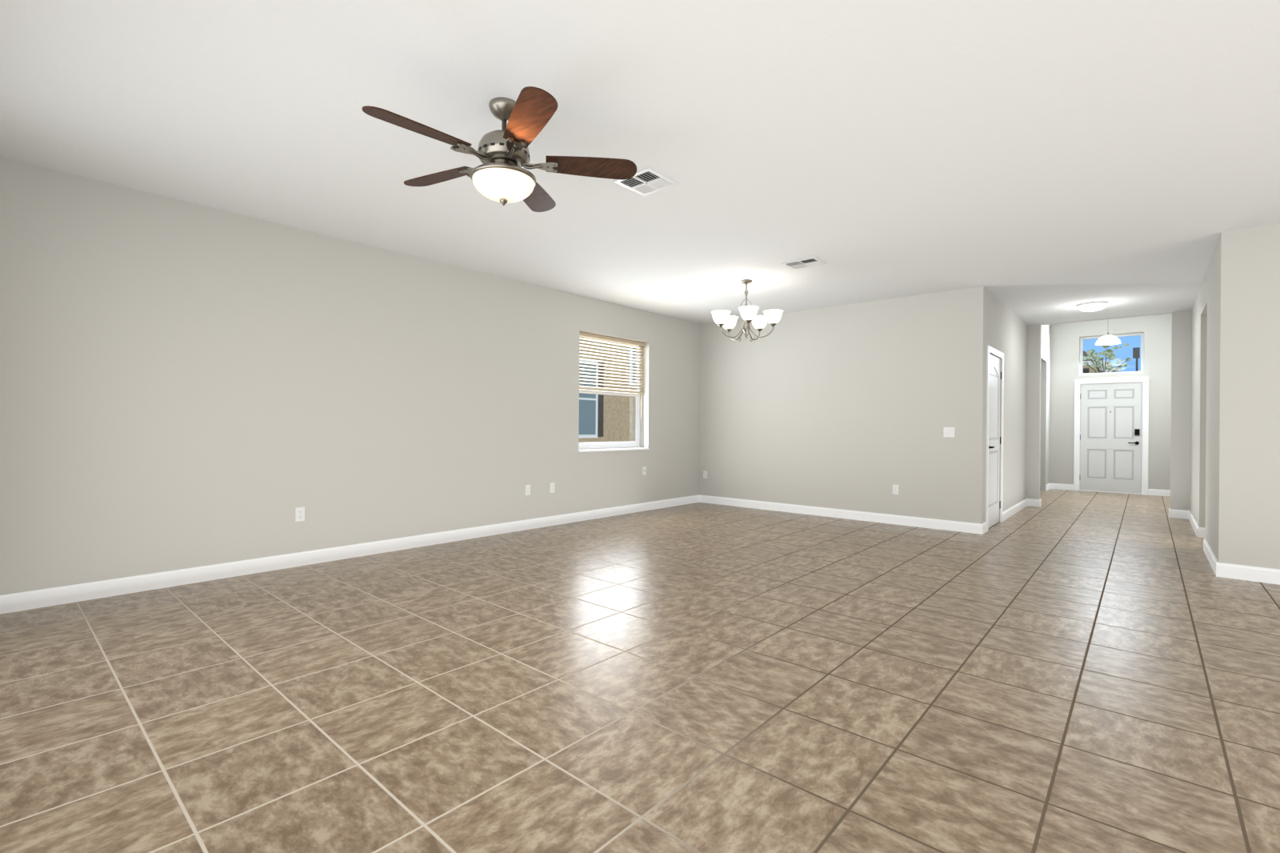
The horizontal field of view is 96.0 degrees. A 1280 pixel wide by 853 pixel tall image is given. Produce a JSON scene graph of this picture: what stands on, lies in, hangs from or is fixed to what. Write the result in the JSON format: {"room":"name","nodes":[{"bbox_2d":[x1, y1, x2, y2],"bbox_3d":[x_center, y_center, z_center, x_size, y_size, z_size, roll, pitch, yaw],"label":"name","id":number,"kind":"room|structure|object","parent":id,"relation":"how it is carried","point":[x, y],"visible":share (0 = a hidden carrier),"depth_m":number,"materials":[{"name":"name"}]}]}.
{"room":"empty living room","nodes":[
{"label":"empty living room","id":0,"kind":"room"},
{"bbox_2d":[0,156,700,595],"bbox_3d":[0.457,-0.209,8.518,0.220,2.740,14.640,0,0,41],"label":"wall","id":1,"kind":"structure","parent":0,"point":[178,378],"depth_m":4.50,"materials":[{"name":"grey paint"}]},
{"bbox_2d":[295,506,304,521],"bbox_3d":[-2.765,0.715,4.687,0.007,0.115,0.070,0,0,41],"label":"outlet","id":2,"kind":"object","parent":1,"relation":"attached to","point":[299,511],"visible":1,"depth_m":4.68,"materials":[{"name":"white plastic"}]},
{"bbox_2d":[525,484,530,495],"bbox_3d":[-1.247,0.707,6.415,0.007,0.115,0.070,0,0,41],"label":"outlet","id":3,"kind":"object","parent":1,"relation":"attached to","point":[527,486],"visible":1,"depth_m":6.41,"materials":[{"name":"white plastic"}]},
{"bbox_2d":[549,482,554,492],"bbox_3d":[-1.016,0.709,6.678,0.007,0.115,0.070,0,0,41],"label":"outlet","id":4,"kind":"object","parent":1,"relation":"attached to","point":[551,484],"visible":1,"depth_m":6.67,"materials":[{"name":"white plastic"}]},
{"bbox_2d":[578,336,640,449],"bbox_3d":[-0.441,-0.437,7.591,0.068,1.453,1.294,0,0,41],"label":"window","id":5,"kind":"structure","parent":1,"relation":"in","point":[636,443],"depth_m":7.83,"materials":[{"name":"white plastic"}]},
{"bbox_2d":[579,332,644,418],"bbox_3d":[-0.379,-0.639,7.539,0.062,1.046,1.276,0,0,41],"label":"window blind","id":6,"kind":"object","parent":5,"relation":"attached to","point":[586,335],"visible":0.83,"depth_m":7.52,"materials":[{"name":"beige plastic"}]},
{"bbox_2d":[578,447,649,451],"bbox_3d":[-0.364,0.303,7.519,0.172,0.022,1.300,0,0,41],"label":"window sill","id":7,"kind":"structure","parent":1,"relation":"in","point":[636,448],"depth_m":7.40,"materials":[{"name":"white"}]},
{"bbox_2d":[0,483,1279,614],"bbox_3d":[4.199,1.135,5.222,9.770,0.112,14.200,0,0,41],"label":"baseboard","id":8,"kind":"structure","parent":1,"relation":"attached to","point":[58,595],"depth_m":5.10,"materials":[{"name":"white"}]},
{"bbox_2d":[642,466,646,475],"bbox_3d":[0.064,0.608,7.899,0.016,0.115,0.070,0,0,41],"label":"outlet","id":9,"kind":"object","parent":1,"relation":"attached to","point":[644,468],"visible":1,"depth_m":7.90,"materials":[{"name":"white plastic"}]},
{"bbox_2d":[0,488,1279,852],"bbox_3d":[4.160,1.251,5.255,10.110,0.120,14.640,0,0,41],"label":"floor","id":10,"kind":"structure","parent":0,"point":[1077,673],"depth_m":2.48,"materials":[{"name":"tile"}]},
{"bbox_2d":[0,0,1279,325],"bbox_3d":[4.184,-1.609,5.255,10.110,0.120,14.640,0,0,41],"label":"ceiling","id":11,"kind":"structure","parent":0,"point":[1051,158],"depth_m":3.06,"materials":[{"name":"paint"}]},
{"bbox_2d":[361,86,636,211],"bbox_3d":[-0.711,-1.340,2.826,1.270,0.497,1.239,0,0,41],"label":"ceiling fan","id":12,"kind":"object","parent":11,"relation":"attached to","point":[502,178],"visible":1,"depth_m":2.76,"materials":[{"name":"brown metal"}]},
{"bbox_2d":[613,167,679,195],"bbox_3d":[0.041,-1.576,3.729,0.300,0.013,0.300,0,0,41],"label":"ceiling vent","id":13,"kind":"object","parent":11,"relation":"in","point":[646,182],"visible":0.98,"depth_m":3.72,"materials":[{"name":"white metal"}]},
{"bbox_2d":[711,279,783,341],"bbox_3d":[1.164,-1.251,6.238,0.763,0.645,0.736,0,0,41],"label":"chandelier","id":14,"kind":"object","parent":11,"relation":"hanging from","point":[722,318],"visible":1,"depth_m":6.11,"materials":[{"name":"white glass"}]},
{"bbox_2d":[780,256,827,269],"bbox_3d":[1.575,-1.563,5.536,0.340,0.013,0.270,0,0,41],"label":"ceiling vent","id":15,"kind":"object","parent":11,"relation":"in","point":[813,261],"visible":1,"depth_m":5.52,"materials":[{"name":"white metal"}]},
{"bbox_2d":[1076,301,1107,311],"bbox_3d":[5.674,-1.493,7.232,0.312,0.088,0.312,0,0,41],"label":"hall ceiling light","id":16,"kind":"object","parent":11,"relation":"attached to","point":[1093,306],"visible":1,"depth_m":7.15,"materials":[{"name":"white glass"}]},
{"bbox_2d":[699,286,985,523],"bbox_3d":[2.393,-0.194,7.669,3.810,2.740,0.120,0,0,41],"label":"wall","id":17,"kind":"structure","parent":0,"point":[837,406],"depth_m":7.29,"materials":[{"name":"grey paint"}]},
{"bbox_2d":[703,470,707,478],"bbox_3d":[0.995,0.735,8.806,0.070,0.115,0.007,0,0,41],"label":"outlet","id":18,"kind":"object","parent":17,"relation":"attached to","point":[705,472],"visible":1,"depth_m":8.80,"materials":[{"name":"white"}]},
{"bbox_2d":[892,484,898,494],"bbox_3d":[3.091,0.762,6.964,0.070,0.115,0.007,0,0,41],"label":"outlet","id":19,"kind":"object","parent":17,"relation":"attached to","point":[895,487],"visible":1,"depth_m":6.96,"materials":[{"name":"white plastic"}]},
{"bbox_2d":[943,427,955,437],"bbox_3d":[3.530,0.066,6.579,0.116,0.115,0.013,0,0,41],"label":"switch","id":20,"kind":"object","parent":17,"relation":"attached to","point":[950,432],"visible":1,"depth_m":6.58,"materials":[{"name":"white plastic"}]},
{"bbox_2d":[984,288,1027,522],"bbox_3d":[4.825,-0.174,7.642,0.120,2.740,3.050,0,0,41],"label":"wall","id":21,"kind":"structure","parent":0,"point":[1006,332],"depth_m":7.71,"materials":[{"name":"grey paint"}]},
{"bbox_2d":[988,353,1001,527],"bbox_3d":[4.231,0.169,6.874,0.097,2.025,0.798,0,0,41],"label":"hall door","id":22,"kind":"structure","parent":21,"relation":"in","point":[995,374],"depth_m":6.92,"materials":[{"name":"white wood"}]},
{"bbox_2d":[985,345,1003,531],"bbox_3d":[4.234,0.138,6.868,0.017,2.107,0.934,0,0,41],"label":"door frame","id":23,"kind":"structure","parent":21,"relation":"attached to","point":[990,350],"depth_m":6.56,"materials":[{"name":"white wood"}]},
{"bbox_2d":[1040,324,1050,491],"bbox_3d":[6.934,-0.462,10.131,0.120,3.350,3.230,0,0,41],"label":"wall","id":24,"kind":"structure","parent":0,"point":[1046,329],"depth_m":10.93,"materials":[{"name":"grey paint"}]},
{"bbox_2d":[1026,310,1191,510],"bbox_3d":[6.727,-0.523,8.084,9.770,3.470,0.120,0,0,41],"label":"wall","id":25,"kind":"structure","parent":0,"point":[1181,321],"depth_m":7.66,"materials":[{"name":"grey paint"}]},
{"bbox_2d":[1049,313,1171,490],"bbox_3d":[8.971,-0.505,10.638,9.770,3.470,0.220,0,0,41],"label":"wall","id":26,"kind":"structure","parent":0,"point":[1065,338],"depth_m":10.69,"materials":[{"name":"grey paint"}]},
{"bbox_2d":[1080,382,1142,493],"bbox_3d":[8.739,0.203,10.714,0.895,2.006,0.113,0,0,41],"label":"front door","id":27,"kind":"structure","parent":26,"relation":"in","point":[1110,421],"depth_m":10.70,"materials":[{"name":"white"}]},
{"bbox_2d":[1073,376,1148,495],"bbox_3d":[8.772,0.169,10.743,1.070,2.120,0.158,0,0,41],"label":"door frame","id":28,"kind":"structure","parent":26,"relation":"attached to","point":[1145,380],"depth_m":10.60,"materials":[{"name":"white wood"}]},
{"bbox_2d":[1080,332,1143,375],"bbox_3d":[8.829,-1.341,10.795,0.924,0.734,0.060,0,0,41],"label":"transom window","id":29,"kind":"structure","parent":26,"relation":"in","point":[1142,334],"depth_m":10.71,"materials":[{"name":"white plastic"}]},
{"bbox_2d":[1189,236,1219,558],"bbox_3d":[6.007,-0.164,6.078,0.120,2.740,3.840,0,0,41],"label":"wall","id":30,"kind":"structure","parent":0,"point":[1205,314],"depth_m":5.60,"materials":[{"name":"grey paint"}]},
{"bbox_2d":[1216,223,1279,569],"bbox_3d":[6.218,-0.162,3.258,4.160,2.740,0.120,0,0,41],"label":"wall","id":31,"kind":"structure","parent":0,"point":[1249,451],"depth_m":4.48,"materials":[{"name":"grey paint"}]},
{"bbox_3d":[7.755,-2.190,9.489,2.180,0.120,3.570,0,0,41],"label":"ceiling","id":32,"kind":"structure","parent":0,"visible":0},
{"bbox_2d":[1095,320,1121,345],"bbox_3d":[7.548,-1.732,9.288,0.332,0.800,0.332,0,0,41],"label":"pendant light","id":33,"kind":"object","parent":32,"relation":"hanging from","point":[1107,339],"visible":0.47,"depth_m":9.23,"materials":[{"name":"white glass"}]},
{"label":"outside","id":34,"kind":"structure","parent":0,"visible":0},
{"bbox_3d":[19.788,1.538,22.538,80.000,0.160,120.000,0,0,41],"label":"ground","id":35,"kind":"structure","parent":34,"visible":0},
{"bbox_2d":[578,339,635,449],"bbox_3d":[-1.294,-2.304,11.802,0.250,7.100,24.000,0,0,41],"label":"neighbor","id":36,"kind":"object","parent":35,"relation":"on","point":[602,418],"visible":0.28,"depth_m":12.35,"materials":[{"name":"paint"}]},
{"bbox_2d":[1082,350,1111,372],"bbox_3d":[25.525,-2.885,41.489,12.950,8.700,9.400,0,0,41],"label":"houses","id":37,"kind":"structure","parent":35,"relation":"on","point":[1086,369],"depth_m":34.77,"materials":[{"name":"paint"}]},
{"bbox_2d":[1082,343,1131,373],"bbox_3d":[18.875,-0.976,23.375,1.610,4.773,1.065,0,0,41],"label":"tree","id":38,"kind":"object","parent":35,"relation":"on","point":[1108,353],"visible":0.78,"depth_m":23.37,"materials":[{"name":"green plant"}]},
{"bbox_2d":[1132,347,1139,371],"bbox_3d":[28.715,-1.534,33.353,0.300,6.050,0.200,0,0,41],"label":"lamp","id":39,"kind":"object","parent":35,"relation":"on","point":[1136,350],"visible":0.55,"depth_m":33.29,"materials":[{"name":"grey metal"}]}
]}

